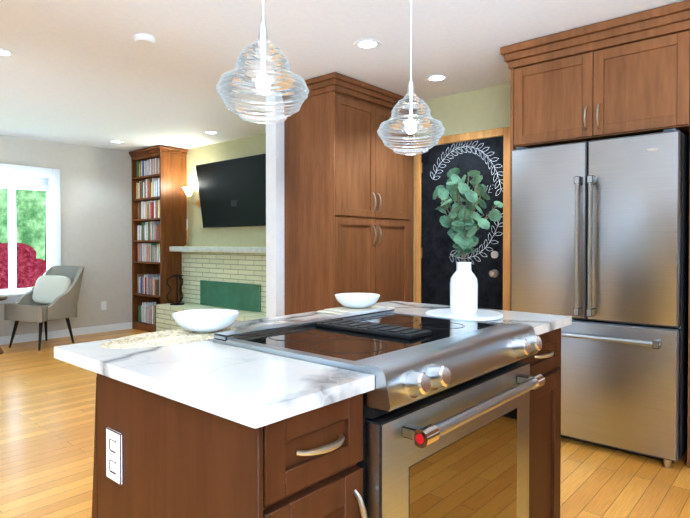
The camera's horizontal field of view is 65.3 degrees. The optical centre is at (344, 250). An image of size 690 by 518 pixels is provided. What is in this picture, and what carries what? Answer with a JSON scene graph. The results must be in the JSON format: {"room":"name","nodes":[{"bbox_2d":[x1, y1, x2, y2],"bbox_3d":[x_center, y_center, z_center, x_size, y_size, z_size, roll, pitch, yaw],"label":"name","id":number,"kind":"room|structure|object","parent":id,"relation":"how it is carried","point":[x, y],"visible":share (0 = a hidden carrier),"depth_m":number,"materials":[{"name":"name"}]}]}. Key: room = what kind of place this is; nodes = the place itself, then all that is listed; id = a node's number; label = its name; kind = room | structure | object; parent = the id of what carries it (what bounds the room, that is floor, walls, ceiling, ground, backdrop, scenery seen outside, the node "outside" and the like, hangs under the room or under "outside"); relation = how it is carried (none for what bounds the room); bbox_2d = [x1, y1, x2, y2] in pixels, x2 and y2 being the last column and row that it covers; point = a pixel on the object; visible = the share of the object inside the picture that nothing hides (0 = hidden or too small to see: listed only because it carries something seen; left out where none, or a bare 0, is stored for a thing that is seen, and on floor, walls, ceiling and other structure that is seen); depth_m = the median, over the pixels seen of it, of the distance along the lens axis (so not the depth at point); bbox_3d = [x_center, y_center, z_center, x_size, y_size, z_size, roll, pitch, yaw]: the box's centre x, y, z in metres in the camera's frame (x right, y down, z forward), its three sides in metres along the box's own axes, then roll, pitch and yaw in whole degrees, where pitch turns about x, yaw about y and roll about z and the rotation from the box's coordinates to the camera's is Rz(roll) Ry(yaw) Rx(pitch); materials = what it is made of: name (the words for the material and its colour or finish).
{"room":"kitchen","nodes":[
{"label":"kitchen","id":0,"kind":"room"},
{"bbox_2d":[0,135,131,336],"bbox_3d":[-5.164,-0.105,5.028,0.150,2.440,7.320,1,1,41],"label":"wall","id":1,"kind":"structure","parent":0,"point":[96,211],"depth_m":7.03,"materials":[{"name":"beige paint"}]},
{"bbox_2d":[0,163,60,303],"bbox_3d":[-4.356,-0.189,5.882,0.180,1.625,2.380,1,1,41],"label":"window","id":2,"kind":"structure","parent":1,"relation":"in","point":[12,179],"depth_m":6.48,"materials":[{"name":"white paint"}]},
{"bbox_2d":[0,322,131,344],"bbox_3d":[-5.228,1.070,4.844,0.012,0.095,6.935,1,1,41],"label":"baseboard","id":3,"kind":"structure","parent":1,"relation":"attached to","point":[4,340],"depth_m":6.79,"materials":[{"name":"white paint"}]},
{"bbox_2d":[101,301,106,309],"bbox_3d":[-3.205,0.734,7.159,0.006,0.115,0.070,1,1,41],"label":"electrical outlet","id":4,"kind":"object","parent":1,"relation":"attached to","point":[103,305],"visible":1,"depth_m":7.15,"materials":[{"name":"white plastic"}]},
{"bbox_2d":[266,87,284,317],"bbox_3d":[-0.224,-0.102,4.807,0.120,2.440,1.150,1,1,41],"label":"wall","id":5,"kind":"structure","parent":0,"point":[275,264],"depth_m":4.37,"materials":[{"name":"white paint"}]},
{"bbox_2d":[277,148,282,157],"bbox_3d":[-0.525,-0.786,4.354,0.007,0.080,0.055,1,1,41],"label":"light switch","id":6,"kind":"object","parent":5,"relation":"attached to","point":[279,152],"visible":1,"depth_m":4.35,"materials":[{"name":"white plastic"}]},
{"bbox_2d":[0,0,685,151],"bbox_3d":[-1.362,-1.332,1.688,10.550,0.100,7.920,1,1,41],"label":"ceiling","id":7,"kind":"structure","parent":0,"point":[91,73],"depth_m":3.56,"materials":[{"name":"paint"}]},
{"bbox_2d":[0,48,15,56],"bbox_3d":[-2.269,-1.302,3.545,0.176,0.004,0.176,1,1,41],"label":"recessed light","id":8,"kind":"object","parent":7,"relation":"in","point":[5,53],"visible":0.98,"depth_m":3.56,"materials":[{"name":"white paint"}]},
{"bbox_2d":[109,140,123,142],"bbox_3d":[-2.826,-1.343,6.661,0.176,0.004,0.176,1,1,41],"label":"recessed light","id":9,"kind":"object","parent":7,"relation":"in","point":[114,141],"visible":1,"depth_m":6.65,"materials":[{"name":"white paint"}]},
{"bbox_2d":[133,34,155,45],"bbox_3d":[-1.225,-1.286,3.296,0.130,0.031,0.130,1,1,41],"label":"smoke detector","id":10,"kind":"object","parent":7,"relation":"attached to","point":[145,39],"visible":1,"depth_m":3.26,"materials":[{"name":"white plastic"}]},
{"bbox_2d":[203,131,218,133],"bbox_3d":[-1.521,-1.336,6.117,0.176,0.004,0.176,1,1,41],"label":"recessed light","id":11,"kind":"object","parent":7,"relation":"in","point":[210,132],"visible":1,"depth_m":6.11,"materials":[{"name":"white paint"}]},
{"bbox_2d":[216,0,308,123],"bbox_3d":[-0.210,-0.802,1.379,0.237,0.949,0.237,1,1,41],"label":"pendant lamp","id":12,"kind":"object","parent":7,"relation":"hanging from","point":[288,80],"visible":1,"depth_m":1.42,"materials":[{"name":"clear glass"}]},
{"bbox_2d":[354,39,380,49],"bbox_3d":[0.143,-1.300,3.402,0.176,0.004,0.176,1,1,41],"label":"recessed light","id":13,"kind":"object","parent":7,"relation":"in","point":[367,44],"visible":1,"depth_m":3.40,"materials":[{"name":"white paint"}]},
{"bbox_2d":[377,0,444,155],"bbox_3d":[0.231,-0.809,1.883,0.237,0.949,0.237,1,1,41],"label":"pendant lamp","id":14,"kind":"object","parent":7,"relation":"hanging from","point":[428,121],"visible":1,"depth_m":1.92,"materials":[{"name":"clear glass"}]},
{"bbox_2d":[425,74,447,81],"bbox_3d":[0.698,-1.309,4.098,0.176,0.004,0.176,1,1,41],"label":"recessed light","id":15,"kind":"object","parent":7,"relation":"in","point":[436,78],"visible":1,"depth_m":4.10,"materials":[{"name":"white paint"}]},
{"bbox_2d":[0,329,689,517],"bbox_3d":[-1.362,1.208,1.721,10.550,0.100,7.920,1,1,41],"label":"floor","id":16,"kind":"structure","parent":0,"point":[47,415],"depth_m":2.92,"materials":[{"name":"brown wood"}]},
{"bbox_2d":[0,295,6,353],"bbox_3d":[-3.945,0.809,5.787,0.553,0.598,0.560,1,1,41],"label":"side table","id":17,"kind":"object","parent":16,"relation":"on","point":[1,299],"visible":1,"depth_m":5.81,"materials":[{"name":"brown wood"}]},
{"bbox_2d":[4,266,83,350],"bbox_3d":[-3.465,0.647,6.258,0.719,0.908,0.804,1,1,41],"label":"accent chair","id":18,"kind":"object","parent":16,"relation":"on","point":[53,293],"visible":1,"depth_m":6.24,"materials":[{"name":"fabric"}]},
{"bbox_2d":[129,145,187,331],"bbox_3d":[-2.531,-0.133,7.306,0.805,2.436,0.415,1,1,41],"label":"bookshelf","id":19,"kind":"object","parent":16,"relation":"on","point":[159,197],"visible":0.88,"depth_m":7.16,"materials":[{"name":"brown wood"}]},
{"bbox_2d":[156,246,265,330],"bbox_3d":[-1.448,0.528,6.342,2.174,1.140,0.456,1,1,41],"label":"fireplace","id":20,"kind":"object","parent":16,"relation":"on","point":[231,278],"visible":0.56,"depth_m":6.53,"materials":[{"name":"brick"}]},
{"bbox_2d":[166,274,183,304],"bbox_3d":[-2.124,0.495,6.865,0.218,0.390,0.224,1,1,41],"label":"stand","id":21,"kind":"object","parent":20,"relation":"in","point":[181,283],"visible":1,"depth_m":6.86,"materials":[{"name":"black metal"}]},
{"bbox_2d":[185,219,189,245],"bbox_3d":[-2.027,-0.226,6.920,0.070,0.349,0.070,1,1,41],"label":"candlestick","id":22,"kind":"object","parent":20,"relation":"on","point":[187,232],"visible":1,"depth_m":6.91,"materials":[{"name":"white wax"}]},
{"bbox_2d":[92,321,571,517],"bbox_3d":[0.072,0.717,1.645,0.731,0.886,1.425,1,1,41],"label":"kitchen island","id":23,"kind":"object","parent":16,"relation":"on","point":[209,428],"depth_m":1.06,"materials":[{"name":"brown wood"}]},
{"bbox_2d":[54,301,571,432],"bbox_3d":[0.039,0.258,1.674,0.805,0.030,1.472,1,1,41],"label":"island countertop","id":24,"kind":"structure","parent":23,"relation":"on","point":[236,385],"depth_m":1.12,"materials":[{"name":"white stone"}]},
{"bbox_2d":[100,327,237,348],"bbox_3d":[-0.481,0.242,1.523,0.214,0.006,0.412,1,1,41],"label":"woven placemat","id":25,"kind":"object","parent":24,"relation":"on","point":[165,338],"visible":0.88,"depth_m":1.47,"materials":[{"name":"beige wicker"}]},
{"bbox_2d":[171,309,238,332],"bbox_3d":[-0.412,0.211,1.595,0.196,0.052,0.196,1,1,41],"label":"bowl","id":26,"kind":"object","parent":25,"relation":"on","point":[205,320],"visible":1,"depth_m":1.54,"materials":[{"name":"white ceramic"}]},
{"bbox_2d":[317,305,394,314],"bbox_3d":[0.048,0.232,2.116,0.165,0.011,0.290,1,1,41],"label":"cloth napkin","id":27,"kind":"object","parent":24,"relation":"on","point":[340,310],"visible":0.54,"depth_m":2.06,"materials":[{"name":"fabric"}]},
{"bbox_2d":[335,293,379,308],"bbox_3d":[0.049,0.200,2.121,0.180,0.050,0.180,1,1,41],"label":"bowl","id":28,"kind":"object","parent":27,"relation":"on","point":[357,300],"visible":1,"depth_m":2.07,"materials":[{"name":"white ceramic"}]},
{"bbox_2d":[425,308,502,320],"bbox_3d":[0.432,0.233,1.960,0.276,0.012,0.276,1,1,41],"label":"trivet","id":29,"kind":"object","parent":24,"relation":"on","point":[483,315],"visible":0.69,"depth_m":1.90,"materials":[{"name":"white ceramic"}]},
{"bbox_2d":[450,262,477,313],"bbox_3d":[0.432,0.135,1.958,0.100,0.184,0.100,1,1,41],"label":"vase","id":30,"kind":"object","parent":29,"relation":"on","point":[463,290],"visible":1,"depth_m":1.92,"materials":[{"name":"ceramic"}]},
{"bbox_2d":[433,168,503,260],"bbox_3d":[0.419,-0.130,1.954,0.243,0.339,0.307,1,1,41],"label":"eucalyptus stems","id":31,"kind":"object","parent":30,"relation":"in","point":[461,218],"visible":1,"depth_m":1.93,"materials":[{"name":"green plant"}]},
{"bbox_2d":[282,72,416,314],"bbox_3d":[0.064,-0.098,4.576,0.607,2.437,1.109,1,1,41],"label":"pantry","id":32,"kind":"object","parent":16,"relation":"on","point":[349,199],"visible":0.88,"depth_m":4.26,"materials":[{"name":"brown wood"}]},
{"bbox_2d":[213,308,544,517],"bbox_3d":[0.132,0.680,1.532,0.637,0.920,0.755,1,1,41],"label":"range","id":33,"kind":"object","parent":16,"relation":"on","point":[446,405],"visible":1,"depth_m":1.33,"materials":[{"name":"silver metal"}]},
{"bbox_2d":[500,0,689,467],"bbox_3d":[1.646,-0.082,3.412,1.054,2.435,0.781,1,1,41],"label":"surround","id":34,"kind":"object","parent":16,"relation":"on","point":[627,75],"visible":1,"depth_m":3.08,"materials":[{"name":"brown wood"}]},
{"bbox_2d":[511,128,689,467],"bbox_3d":[1.607,0.248,3.335,0.906,1.778,0.843,1,1,41],"label":"fridge","id":35,"kind":"object","parent":16,"relation":"on","point":[600,242],"visible":0.88,"depth_m":2.98,"materials":[{"name":"silver metal"}]},
{"bbox_2d":[186,83,510,302],"bbox_3d":[1.097,-0.099,4.516,10.550,2.440,0.150,1,1,41],"label":"wall","id":36,"kind":"structure","parent":0,"point":[487,108],"depth_m":6.20,"materials":[{"name":"green paint"}]},
{"bbox_2d":[182,187,199,206],"bbox_3d":[-1.981,-0.684,6.937,0.170,0.248,0.237,1,1,41],"label":"lamp","id":37,"kind":"object","parent":36,"relation":"attached to","point":[188,191],"visible":0.94,"depth_m":6.88,"materials":[{"name":"white glass"}]},
{"bbox_2d":[195,153,265,227],"bbox_3d":[-1.292,-0.675,6.372,1.400,0.786,0.181,1,1,41],"label":"wall-mounted tv","id":38,"kind":"object","parent":36,"relation":"attached to","point":[232,192],"visible":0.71,"depth_m":6.34,"materials":[{"name":"black plastic"}]},
{"bbox_2d":[414,126,509,310],"bbox_3d":[0.945,0.074,4.497,0.900,2.095,0.077,1,1,41],"label":"door","id":39,"kind":"structure","parent":36,"relation":"attached to","point":[435,252],"depth_m":4.48,"materials":[{"name":"black paint"}]},
{"label":"outside","id":40,"kind":"structure","parent":0,"visible":0},
{"bbox_2d":[0,187,45,259],"bbox_3d":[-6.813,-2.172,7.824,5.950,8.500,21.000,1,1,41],"label":"tree","id":41,"kind":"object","parent":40,"point":[31,219],"depth_m":12.05,"materials":[{"name":"green plant"}]},
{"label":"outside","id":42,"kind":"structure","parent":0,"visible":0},
{"bbox_2d":[0,243,46,288],"bbox_3d":[-6.280,0.448,8.625,2.547,1.736,2.752,1,1,41],"label":"bush","id":43,"kind":"object","parent":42,"point":[31,268],"depth_m":8.82,"materials":[{"name":"red plant"}]}
]}

